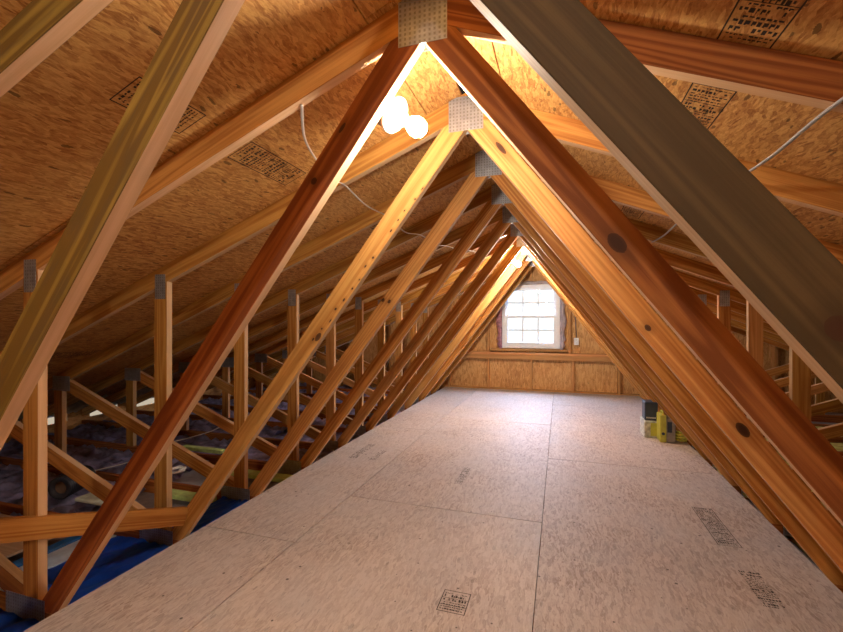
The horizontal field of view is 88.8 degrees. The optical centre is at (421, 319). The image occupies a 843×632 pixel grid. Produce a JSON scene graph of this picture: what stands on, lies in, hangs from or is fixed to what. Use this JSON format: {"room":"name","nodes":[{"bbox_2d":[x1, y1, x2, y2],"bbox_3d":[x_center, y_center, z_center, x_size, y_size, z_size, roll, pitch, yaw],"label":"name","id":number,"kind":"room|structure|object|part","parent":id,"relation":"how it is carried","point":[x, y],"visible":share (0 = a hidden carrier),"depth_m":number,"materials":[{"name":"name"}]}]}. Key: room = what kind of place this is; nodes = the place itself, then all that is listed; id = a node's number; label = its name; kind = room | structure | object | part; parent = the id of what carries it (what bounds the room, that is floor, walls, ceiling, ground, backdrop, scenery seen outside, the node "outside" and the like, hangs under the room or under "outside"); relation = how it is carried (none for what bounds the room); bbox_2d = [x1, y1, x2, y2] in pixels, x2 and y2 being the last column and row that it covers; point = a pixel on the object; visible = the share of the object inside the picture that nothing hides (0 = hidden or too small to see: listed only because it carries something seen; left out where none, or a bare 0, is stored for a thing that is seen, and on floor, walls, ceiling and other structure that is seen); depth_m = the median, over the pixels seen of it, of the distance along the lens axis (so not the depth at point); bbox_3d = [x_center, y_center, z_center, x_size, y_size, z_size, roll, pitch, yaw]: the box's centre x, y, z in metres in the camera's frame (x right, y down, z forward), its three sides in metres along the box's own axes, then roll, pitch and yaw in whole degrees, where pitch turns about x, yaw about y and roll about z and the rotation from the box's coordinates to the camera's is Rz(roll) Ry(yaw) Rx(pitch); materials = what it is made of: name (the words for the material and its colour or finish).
{"room":"attic","nodes":[
{"label":"attic","id":0,"kind":"room"},
{"bbox_2d":[5,373,276,442],"bbox_3d":[-4.409,1.175,4.122,0.012,0.216,9.740,0,0,18],"label":"wall","id":1,"kind":"structure","parent":0,"point":[74,419],"depth_m":5.38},
{"bbox_2d":[0,0,842,418],"bbox_3d":[0.418,0.067,2.550,10.600,2.151,9.910,0,0,18],"label":"ceiling","id":2,"kind":"structure","parent":0,"point":[57,123],"depth_m":1.47,"materials":[{"name":"wood"}]},
{"bbox_2d":[18,403,52,420],"bbox_3d":[-3.990,0.950,4.145,0.570,0.251,0.440,0,0,18],"label":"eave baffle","id":3,"kind":"object","parent":2,"relation":"attached to","point":[21,414],"visible":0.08,"depth_m":4.26,"materials":[{"name":"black plastic"}]},
{"bbox_2d":[48,393,113,416],"bbox_3d":[-3.803,0.950,4.726,0.570,0.251,0.460,0,0,18],"label":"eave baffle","id":4,"kind":"object","parent":2,"relation":"attached to","point":[78,406],"visible":0.37,"depth_m":4.81,"materials":[{"name":"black plastic"}]},
{"bbox_2d":[112,387,152,404],"bbox_3d":[-3.613,0.950,5.316,0.570,0.251,0.460,0,0,18],"label":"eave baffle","id":5,"kind":"object","parent":2,"relation":"attached to","point":[145,390],"visible":0.28,"depth_m":5.37,"materials":[{"name":"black plastic"}]},
{"bbox_2d":[8,386,842,606],"bbox_3d":[0.418,1.290,2.550,10.500,0.013,9.810,0,0,18],"label":"floor","id":6,"kind":"structure","parent":0,"point":[146,499],"depth_m":3.13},
{"bbox_2d":[0,608,38,631],"bbox_3d":[-1.924,1.229,1.601,0.725,0.033,0.528,0,0,18],"label":"plastic sheet","id":7,"kind":"object","parent":6,"relation":"on","point":[9,621],"visible":0.82,"depth_m":1.75,"materials":[{"name":"blue plastic"}]},
{"bbox_2d":[12,535,82,566],"bbox_3d":[-2.006,1.252,2.249,0.060,0.061,0.564,0,0,18],"label":"strip","id":8,"kind":"object","parent":6,"relation":"on","point":[69,540],"visible":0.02,"depth_m":2.33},
{"bbox_2d":[0,535,116,590],"bbox_3d":[-1.902,1.256,2.216,0.150,0.051,0.564,0,0,18],"label":"strip","id":9,"kind":"object","parent":6,"relation":"on","point":[61,555],"visible":0.22,"depth_m":2.25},
{"bbox_2d":[4,536,168,604],"bbox_3d":[-1.609,1.226,2.121,0.445,0.028,0.564,0,0,18],"label":"plastic sheet","id":10,"kind":"object","parent":6,"relation":"on","point":[120,554],"visible":0.43,"depth_m":2.19,"materials":[{"name":"blue plastic"}]},
{"bbox_2d":[0,382,388,515],"bbox_3d":[-2.599,1.237,5.330,2.450,0.142,6.050,0,0,18],"label":"insulation","id":11,"kind":"object","parent":6,"relation":"on","point":[11,476],"depth_m":4.05},
{"bbox_2d":[0,513,52,557],"bbox_3d":[-2.580,1.187,2.215,1.000,0.013,0.790,0,0,18],"label":"board","id":12,"kind":"object","parent":11,"relation":"on","point":[8,550],"visible":0.08,"depth_m":2.23,"materials":[{"name":"beige wood"}]},
{"bbox_2d":[48,465,95,499],"bbox_3d":[-2.399,1.114,2.962,0.149,0.149,0.240,0,0,-3],"label":"flexible duct","id":13,"kind":"object","parent":11,"relation":"on","point":[61,487],"visible":0.59,"depth_m":2.86,"materials":[{"name":"black plastic"}]},
{"bbox_2d":[75,492,102,505],"bbox_3d":[-2.126,1.181,2.897,0.255,0.023,0.230,0,0,18],"label":"insulation offcut","id":14,"kind":"object","parent":11,"relation":"on","point":[89,498],"visible":0.32,"depth_m":2.81,"materials":[{"name":"beige"}]},
{"bbox_2d":[172,465,186,473],"bbox_3d":[-1.908,1.172,3.368,0.157,0.024,0.135,0,0,18],"label":"cable coil","id":15,"kind":"object","parent":11,"relation":"on","point":[181,468],"visible":0.71,"depth_m":3.37,"materials":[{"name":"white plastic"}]},
{"bbox_3d":[-1.999,1.182,3.933,0.450,0.032,0.060,0,0,18],"label":"foam strip","id":16,"kind":"part","parent":11,"relation":"part of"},
{"bbox_2d":[172,489,216,501],"bbox_3d":[-1.627,1.222,2.986,0.440,0.032,0.085,0,0,18],"label":"strip","id":17,"kind":"object","parent":6,"relation":"on","point":[182,495],"visible":0.36,"depth_m":2.97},
{"bbox_2d":[172,496,247,533],"bbox_3d":[-1.336,1.227,2.674,0.265,0.027,0.564,0,0,18],"label":"plastic sheet","id":18,"kind":"object","parent":6,"relation":"on","point":[224,505],"visible":0.43,"depth_m":2.78,"materials":[{"name":"blue plastic"}]},
{"bbox_2d":[231,469,291,482],"bbox_3d":[-1.410,1.242,3.481,0.850,0.032,0.100,0,0,18],"label":"strip","id":19,"kind":"object","parent":6,"relation":"on","point":[252,474],"visible":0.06,"depth_m":3.40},
{"bbox_2d":[248,389,436,463],"bbox_3d":[-0.727,1.251,5.677,0.900,0.065,4.240,0,0,18],"label":"insulation","id":20,"kind":"object","parent":6,"relation":"on","point":[253,453],"visible":0.12,"depth_m":4.36},
{"bbox_2d":[0,0,842,621],"bbox_3d":[0.008,0.155,1.279,10.100,2.256,0.041,0,0,18],"label":"roof truss","id":21,"kind":"object","parent":6,"relation":"on","point":[398,37],"visible":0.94,"depth_m":1.27,"materials":[{"name":"orange wood"}]},
{"bbox_3d":[-1.654,1.209,1.794,0.240,0.120,0.002,0,0,18],"label":"nail plate","id":22,"kind":"part","parent":21,"relation":"part of","materials":[{"name":"silver metal"}]},
{"bbox_3d":[-1.624,-0.183,1.785,0.073,0.135,0.002,0,0,18],"label":"nail plate","id":23,"kind":"part","parent":21,"relation":"part of","materials":[{"name":"silver metal"}]},
{"bbox_3d":[-1.618,0.493,1.804,0.089,1.402,0.038,0,0,18],"label":"post","id":24,"kind":"part","parent":21,"relation":"part of","materials":[{"name":"orange wood"}]},
{"bbox_2d":[0,506,187,543],"bbox_3d":[-1.576,0.859,1.784,0.036,0.469,1.241,0,0,30],"label":"brace","id":25,"kind":"object","parent":21,"relation":"attached to","point":[32,527],"visible":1,"depth_m":1.86,"materials":[{"name":"orange wood"}]},
{"bbox_2d":[377,95,426,137],"bbox_3d":[-0.066,-0.656,1.392,0.182,0.155,0.118,0,0,18],"label":"light","id":26,"kind":"object","parent":21,"relation":"attached to","point":[395,116],"visible":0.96,"depth_m":1.36,"materials":[{"name":"white glass"}]},
{"bbox_3d":[-0.024,-0.616,1.366,0.086,0.074,0.062,0,0,18],"label":"bulb","id":27,"kind":"part","parent":26,"relation":"part of","materials":[{"name":"white glass"}]},
{"bbox_3d":[0.002,-0.884,1.260,0.150,0.147,0.002,0,0,18],"label":"nail plate","id":28,"kind":"part","parent":21,"relation":"part of","materials":[{"name":"silver metal"}]},
{"bbox_2d":[0,0,842,450],"bbox_3d":[-0.168,0.155,0.733,10.100,2.256,0.041,0,0,18],"label":"roof truss","id":29,"kind":"object","parent":6,"relation":"on","point":[789,277],"visible":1,"depth_m":0.59,"materials":[{"name":"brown wood"}]},
{"bbox_2d":[651,97,842,242],"bbox_3d":[1.064,-0.479,1.417,0.013,0.037,2.751,0,0,17],"label":"electrical cable","id":30,"kind":"object","parent":29,"relation":"attached to","point":[840,100],"visible":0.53,"depth_m":1.11,"materials":[{"name":"white plastic"}]},
{"bbox_2d":[0,93,842,631],"bbox_3d":[0.195,0.155,1.860,10.100,2.256,0.041,0,0,18],"label":"roof truss","id":31,"kind":"object","parent":6,"relation":"on","point":[461,116],"visible":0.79,"depth_m":1.89,"materials":[{"name":"orange wood"}]},
{"bbox_3d":[-1.467,1.209,2.375,0.240,0.120,0.002,0,0,18],"label":"nail plate","id":32,"kind":"part","parent":31,"relation":"part of","materials":[{"name":"grey metal"}]},
{"bbox_3d":[-1.437,-0.183,2.365,0.073,0.135,0.002,0,0,18],"label":"nail plate","id":33,"kind":"part","parent":31,"relation":"part of","materials":[{"name":"silver metal"}]},
{"bbox_3d":[-1.431,0.493,2.384,0.089,1.402,0.038,0,0,18],"label":"post","id":34,"kind":"part","parent":31,"relation":"part of","materials":[{"name":"orange wood"}]},
{"bbox_3d":[0.189,-0.884,1.841,0.150,0.147,0.002,0,0,18],"label":"nail plate","id":35,"kind":"part","parent":31,"relation":"part of","materials":[{"name":"silver metal"}]},
{"bbox_2d":[0,150,842,592],"bbox_3d":[0.383,0.155,2.440,10.100,2.256,0.041,0,0,18],"label":"roof truss","id":36,"kind":"object","parent":6,"relation":"on","point":[478,167],"visible":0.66,"depth_m":2.63,"materials":[{"name":"orange wood"}]},
{"bbox_3d":[-2.948,0.853,3.515,0.089,0.682,0.038,0,0,18],"label":"post","id":37,"kind":"part","parent":36,"relation":"part of","materials":[{"name":"orange wood"}]},
{"bbox_3d":[-2.917,0.513,3.484,0.200,0.120,0.002,0,0,18],"label":"nail plate","id":38,"kind":"part","parent":36,"relation":"part of","materials":[{"name":"grey metal"}]},
{"bbox_3d":[-1.280,1.209,2.956,0.240,0.120,0.002,0,0,18],"label":"nail plate","id":39,"kind":"part","parent":36,"relation":"part of","materials":[{"name":"grey metal"}]},
{"bbox_3d":[-1.243,0.493,2.965,0.089,1.402,0.038,0,0,18],"label":"post","id":40,"kind":"part","parent":36,"relation":"part of","materials":[{"name":"orange wood"}]},
{"bbox_3d":[0.377,-0.884,2.421,0.150,0.147,0.002,0,0,18],"label":"nail plate","id":41,"kind":"part","parent":36,"relation":"part of","materials":[{"name":"silver metal"}]},
{"bbox_2d":[21,184,840,540],"bbox_3d":[0.570,0.155,3.021,10.100,2.256,0.041,0,0,18],"label":"roof truss","id":42,"kind":"object","parent":6,"relation":"on","point":[492,196],"visible":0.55,"depth_m":3.22,"materials":[{"name":"orange wood"}]},
{"bbox_3d":[-2.761,0.853,4.095,0.089,0.682,0.038,0,0,18],"label":"post","id":43,"kind":"part","parent":42,"relation":"part of","materials":[{"name":"orange wood"}]},
{"bbox_3d":[-2.729,0.513,4.064,0.200,0.120,0.002,0,0,18],"label":"nail plate","id":44,"kind":"part","parent":42,"relation":"part of","materials":[{"name":"grey metal"}]},
{"bbox_3d":[-1.092,1.209,3.536,0.240,0.120,0.002,0,0,18],"label":"nail plate","id":45,"kind":"part","parent":42,"relation":"part of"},
{"bbox_3d":[-1.062,-0.183,3.526,0.073,0.135,0.002,0,0,18],"label":"nail plate","id":46,"kind":"part","parent":42,"relation":"part of","materials":[{"name":"silver metal"}]},
{"bbox_3d":[-1.056,0.493,3.545,0.089,1.402,0.038,0,0,18],"label":"post","id":47,"kind":"part","parent":42,"relation":"part of","materials":[{"name":"orange wood"}]},
{"bbox_3d":[0.564,-0.884,3.002,0.150,0.147,0.002,0,0,18],"label":"nail plate","id":48,"kind":"part","parent":42,"relation":"part of","materials":[{"name":"silver metal"}]},
{"bbox_3d":[2.220,1.209,2.468,0.240,0.120,0.002,0,0,18],"label":"nail plate","id":49,"kind":"part","parent":42,"relation":"part of","materials":[{"name":"grey metal"}]},
{"bbox_3d":[2.196,0.493,2.497,0.089,1.402,0.038,0,0,18],"label":"post","id":50,"kind":"part","parent":42,"relation":"part of","materials":[{"name":"orange wood"}]},
{"bbox_2d":[82,206,842,501],"bbox_3d":[0.757,0.155,3.602,10.100,2.256,0.041,0,0,18],"label":"roof truss","id":51,"kind":"object","parent":6,"relation":"on","point":[503,216],"visible":0.44,"depth_m":3.78,"materials":[{"name":"orange wood"}]},
{"bbox_2d":[95,427,218,470],"bbox_3d":[-2.365,1.166,4.082,0.206,0.047,1.911,0,0,13],"label":"electrical cable","id":52,"kind":"object","parent":51,"relation":"on","point":[218,427],"visible":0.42,"depth_m":4.14,"materials":[{"name":"plastic"}]},
{"bbox_3d":[-2.574,0.853,4.676,0.089,0.682,0.038,0,0,18],"label":"post","id":53,"kind":"part","parent":51,"relation":"part of","materials":[{"name":"brown wood"}]},
{"bbox_3d":[-2.542,0.513,4.645,0.200,0.120,0.002,0,0,18],"label":"nail plate","id":54,"kind":"part","parent":51,"relation":"part of","materials":[{"name":"grey metal"}]},
{"bbox_3d":[-0.905,1.209,4.117,0.240,0.120,0.002,0,0,18],"label":"nail plate","id":55,"kind":"part","parent":51,"relation":"part of","materials":[{"name":"grey metal"}]},
{"bbox_3d":[-0.869,0.493,4.126,0.089,1.402,0.038,0,0,18],"label":"post","id":56,"kind":"part","parent":51,"relation":"part of","materials":[{"name":"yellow wood"}]},
{"bbox_3d":[0.751,-0.884,3.583,0.150,0.147,0.002,0,0,18],"label":"nail plate","id":57,"kind":"part","parent":51,"relation":"part of","materials":[{"name":"silver metal"}]},
{"bbox_3d":[2.383,0.493,3.077,0.089,1.402,0.038,0,0,18],"label":"post","id":58,"kind":"part","parent":51,"relation":"part of","materials":[{"name":"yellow wood"}]},
{"bbox_2d":[137,224,842,470],"bbox_3d":[0.944,0.155,4.182,10.100,2.256,0.041,0,0,18],"label":"roof truss","id":59,"kind":"object","parent":6,"relation":"on","point":[724,294],"visible":0.44,"depth_m":4.42,"materials":[{"name":"orange wood"}]},
{"bbox_3d":[-2.386,0.853,5.256,0.089,0.682,0.038,0,0,18],"label":"post","id":60,"kind":"part","parent":59,"relation":"part of","materials":[{"name":"orange wood"}]},
{"bbox_3d":[-2.355,0.513,5.225,0.200,0.120,0.002,0,0,18],"label":"nail plate","id":61,"kind":"part","parent":59,"relation":"part of","materials":[{"name":"grey metal"}]},
{"bbox_3d":[-0.718,1.209,4.697,0.240,0.120,0.002,0,0,18],"label":"nail plate","id":62,"kind":"part","parent":59,"relation":"part of","materials":[{"name":"metal"}]},
{"bbox_3d":[-0.688,-0.183,4.688,0.073,0.135,0.002,0,0,18],"label":"nail plate","id":63,"kind":"part","parent":59,"relation":"part of","materials":[{"name":"silver metal"}]},
{"bbox_3d":[-0.682,0.493,4.707,0.089,1.402,0.038,0,0,18],"label":"post","id":64,"kind":"part","parent":59,"relation":"part of","materials":[{"name":"orange wood"}]},
{"bbox_3d":[0.938,-0.884,4.163,0.150,0.147,0.002,0,0,18],"label":"nail plate","id":65,"kind":"part","parent":59,"relation":"part of","materials":[{"name":"silver metal"}]},
{"bbox_3d":[2.570,0.493,3.658,0.089,1.402,0.038,0,0,18],"label":"post","id":66,"kind":"part","parent":59,"relation":"part of","materials":[{"name":"orange wood"}]},
{"bbox_3d":[2.564,-0.183,3.639,0.073,0.135,0.002,0,0,18],"label":"nail plate","id":67,"kind":"part","parent":59,"relation":"part of","materials":[{"name":"metal"}]},
{"bbox_2d":[200,237,842,455],"bbox_3d":[1.132,0.155,4.763,10.100,2.256,0.041,0,0,18],"label":"roof truss","id":68,"kind":"object","parent":6,"relation":"on","point":[261,357],"visible":0.36,"depth_m":5.04,"materials":[{"name":"orange wood"}]},
{"bbox_3d":[-2.199,0.853,5.837,0.089,0.682,0.038,0,0,18],"label":"post","id":69,"kind":"part","parent":68,"relation":"part of","materials":[{"name":"orange wood"}]},
{"bbox_3d":[-2.167,0.513,5.806,0.200,0.120,0.002,0,0,18],"label":"nail plate","id":70,"kind":"part","parent":68,"relation":"part of","materials":[{"name":"grey metal"}]},
{"bbox_3d":[-0.530,1.209,5.278,0.240,0.120,0.002,0,0,18],"label":"nail plate","id":71,"kind":"part","parent":68,"relation":"part of","materials":[{"name":"grey metal"}]},
{"bbox_3d":[-0.494,0.493,5.287,0.089,1.402,0.038,0,0,18],"label":"post","id":72,"kind":"part","parent":68,"relation":"part of","materials":[{"name":"orange wood"}]},
{"bbox_2d":[300,104,490,255],"bbox_3d":[0.100,-0.668,3.175,0.247,0.147,3.665,0,0,19],"label":"electrical cable","id":73,"kind":"object","parent":68,"relation":"attached to","point":[301,105],"visible":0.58,"depth_m":1.70,"materials":[{"name":"plastic"}]},
{"bbox_2d":[511,259,520,266],"bbox_3d":[1.038,-0.675,4.883,0.182,0.155,0.118,0,0,18],"label":"light","id":74,"kind":"object","parent":68,"relation":"attached to","point":[517,263],"visible":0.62,"depth_m":4.84,"materials":[{"name":"grey plastic"}]},
{"bbox_3d":[1.080,-0.635,4.857,0.086,0.074,0.062,0,0,18],"label":"bulb","id":75,"kind":"part","parent":74,"relation":"part of","materials":[{"name":"white glass"}]},
{"bbox_3d":[1.125,-0.884,4.744,0.150,0.147,0.002,0,0,18],"label":"nail plate","id":76,"kind":"part","parent":68,"relation":"part of","materials":[{"name":"silver metal"}]},
{"bbox_3d":[2.752,-0.183,4.219,0.073,0.135,0.002,0,0,18],"label":"nail plate","id":77,"kind":"part","parent":68,"relation":"part of","materials":[{"name":"silver metal"}]},
{"bbox_2d":[203,247,842,442],"bbox_3d":[1.319,0.155,5.343,10.100,2.256,0.041,0,0,18],"label":"roof truss","id":78,"kind":"object","parent":6,"relation":"on","point":[818,388],"visible":0.23,"depth_m":5.61,"materials":[{"name":"orange wood"}]},
{"bbox_3d":[-1.980,0.513,6.386,0.200,0.120,0.002,0,0,18],"label":"nail plate","id":79,"kind":"part","parent":78,"relation":"part of","materials":[{"name":"silver metal"}]},
{"bbox_3d":[-0.343,1.209,5.858,0.240,0.120,0.002,0,0,18],"label":"nail plate","id":80,"kind":"part","parent":78,"relation":"part of","materials":[{"name":"grey metal"}]},
{"bbox_3d":[-0.313,-0.183,5.849,0.073,0.135,0.002,0,0,18],"label":"nail plate","id":81,"kind":"part","parent":78,"relation":"part of","materials":[{"name":"silver metal"}]},
{"bbox_3d":[-0.307,0.493,5.868,0.089,1.402,0.038,0,0,18],"label":"post","id":82,"kind":"part","parent":78,"relation":"part of","materials":[{"name":"brown wood"}]},
{"bbox_3d":[1.313,-0.884,5.324,0.150,0.147,0.002,0,0,18],"label":"nail plate","id":83,"kind":"part","parent":78,"relation":"part of","materials":[{"name":"silver metal"}]},
{"bbox_2d":[231,255,831,426],"bbox_3d":[1.506,0.155,5.924,10.100,2.256,0.041,0,0,18],"label":"roof truss","id":84,"kind":"object","parent":6,"relation":"on","point":[781,382],"visible":0.17,"depth_m":6.17,"materials":[{"name":"orange wood"}]},
{"bbox_3d":[-1.825,0.853,6.998,0.089,0.682,0.038,0,0,18],"label":"post","id":85,"kind":"part","parent":84,"relation":"part of","materials":[{"name":"orange wood"}]},
{"bbox_3d":[-0.120,0.493,6.448,0.089,1.402,0.038,0,0,18],"label":"post","id":86,"kind":"part","parent":84,"relation":"part of","materials":[{"name":"orange wood"}]},
{"bbox_3d":[1.500,-0.884,5.905,0.150,0.147,0.002,0,0,18],"label":"nail plate","id":87,"kind":"part","parent":84,"relation":"part of","materials":[{"name":"silver metal"}]},
{"bbox_2d":[255,261,842,422],"bbox_3d":[1.693,0.155,6.504,10.100,2.256,0.041,0,0,18],"label":"roof truss","id":88,"kind":"object","parent":6,"relation":"on","point":[820,397],"visible":0.11,"depth_m":6.65,"materials":[{"name":"orange wood"}]},
{"bbox_3d":[0.067,0.493,7.029,0.089,1.402,0.038,0,0,18],"label":"post","id":89,"kind":"part","parent":88,"relation":"part of","materials":[{"name":"orange wood"}]},
{"bbox_3d":[5.024,0.853,5.430,0.089,0.682,0.038,0,0,18],"label":"post","id":90,"kind":"part","parent":88,"relation":"part of","materials":[{"name":"orange wood"}]},
{"bbox_2d":[784,535,811,559],"bbox_3d":[3.531,1.240,1.745,3.180,0.051,0.560,0,0,18],"label":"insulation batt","id":91,"kind":"object","parent":6,"relation":"on","point":[791,538],"visible":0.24,"depth_m":2.40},
{"bbox_2d":[764,437,842,450],"bbox_3d":[4.280,1.239,4.067,3.180,0.052,0.560,0,0,18],"label":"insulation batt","id":92,"kind":"object","parent":6,"relation":"on","point":[838,446],"visible":0.02,"depth_m":4.19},
{"bbox_2d":[23,387,842,631],"bbox_3d":[0.409,1.185,2.525,3.088,0.018,9.658,0,0,18],"label":"floor","id":93,"kind":"structure","parent":0,"point":[429,519],"depth_m":2.26,"materials":[{"name":"beige wood"}]},
{"bbox_2d":[640,416,656,437],"bbox_3d":[2.336,1.096,4.416,0.130,0.160,0.261,0,0,18],"label":"carton","id":94,"kind":"object","parent":93,"relation":"on","point":[648,428],"visible":0.67,"depth_m":4.30,"materials":[{"name":"yellow cardboard"}]},
{"bbox_2d":[642,399,657,420],"bbox_3d":[2.341,0.923,4.414,0.120,0.185,0.161,0,0,18],"label":"case","id":95,"kind":"object","parent":94,"relation":"on","point":[649,408],"visible":0.92,"depth_m":4.34,"materials":[{"name":"plastic"}]},
{"bbox_2d":[657,410,675,442],"bbox_3d":[2.380,1.027,4.189,0.134,0.296,0.166,0,0,18],"label":"tool case","id":96,"kind":"object","parent":93,"relation":"on","point":[666,428],"visible":0.98,"depth_m":4.12,"materials":[{"name":"yellow plastic"}]},
{"bbox_3d":[2.372,1.026,4.112,0.038,0.100,0.006,0,0,18],"label":"panel","id":97,"kind":"part","parent":96,"relation":"part of","materials":[{"name":"plastic"}]},
{"bbox_2d":[676,431,687,441],"bbox_3d":[2.501,1.124,4.153,0.114,0.104,0.174,0,0,18],"label":"coiled hose","id":98,"kind":"object","parent":93,"relation":"on","point":[680,437],"visible":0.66,"depth_m":4.09,"materials":[{"name":"yellow plastic"}]},
{"bbox_2d":[299,266,842,412],"bbox_3d":[1.900,0.155,7.145,10.500,2.255,0.137,0,0,18],"label":"wall","id":99,"kind":"structure","parent":0,"point":[584,367],"depth_m":7.17,"materials":[{"name":"brown wood"}]},
{"bbox_2d":[496,307,501,348],"bbox_3d":[1.313,-0.054,7.305,0.103,1.080,0.029,0,0,18],"label":"film","id":100,"kind":"object","parent":99,"relation":"attached to","point":[499,315],"visible":0.62,"depth_m":7.29,"materials":[{"name":"plastic"}]},
{"bbox_3d":[1.781,0.502,7.195,1.233,0.038,0.088,0,0,18],"label":"window rough sill","id":101,"kind":"part","parent":99,"relation":"part of","materials":[{"name":"brown wood"}]},
{"bbox_2d":[502,284,559,348],"bbox_3d":[1.825,-0.059,7.199,0.933,1.060,0.084,0,0,18],"label":"window","id":102,"kind":"structure","parent":99,"relation":"in","point":[505,344],"depth_m":7.17,"materials":[{"name":"white plastic"}]},
{"bbox_3d":[1.828,-0.288,7.210,0.816,0.485,0.026,0,0,18],"label":"sash","id":103,"kind":"part","parent":102,"relation":"part of","materials":[{"name":"white glass"}]},
{"bbox_2d":[508,290,553,314],"bbox_3d":[1.827,-0.288,7.206,0.744,0.413,0.006,0,0,18],"label":"grille","id":104,"kind":"object","parent":102,"relation":"attached to","point":[522,302],"depth_m":7.24,"materials":[{"name":"white plastic"}]},
{"bbox_3d":[1.819,0.170,7.183,0.816,0.485,0.026,0,0,18],"label":"sash","id":105,"kind":"part","parent":102,"relation":"part of","materials":[{"name":"white glass"}]},
{"bbox_2d":[508,318,553,342],"bbox_3d":[1.818,0.170,7.179,0.744,0.413,0.006,0,0,18],"label":"grille","id":106,"kind":"object","parent":102,"relation":"attached to","point":[522,329],"depth_m":7.22,"materials":[{"name":"white plastic"}]},
{"bbox_2d":[519,281,547,284],"bbox_3d":[1.782,-0.617,7.134,0.993,0.062,0.018,0,0,18],"label":"film","id":107,"kind":"object","parent":99,"relation":"attached to","point":[524,282],"visible":0.41,"depth_m":7.11,"materials":[{"name":"plastic"}]},
{"bbox_3d":[1.905,1.175,7.160,6.000,0.038,0.078,0,0,18],"label":"plate","id":108,"kind":"part","parent":99,"relation":"part of","materials":[{"name":"brown wood"}]},
{"bbox_2d":[560,298,566,349],"bbox_3d":[2.301,-0.054,6.986,0.103,1.080,0.030,0,0,18],"label":"film","id":109,"kind":"object","parent":99,"relation":"attached to","point":[563,320],"visible":0.77,"depth_m":6.98,"materials":[{"name":"plastic"}]},
{"bbox_2d":[574,338,578,344],"bbox_3d":[2.507,0.346,6.968,0.072,0.116,0.075,0,0,18],"label":"electrical outlet","id":110,"kind":"object","parent":99,"relation":"attached to","point":[576,340],"visible":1,"depth_m":6.93,"materials":[{"name":"white plastic"}]}
]}

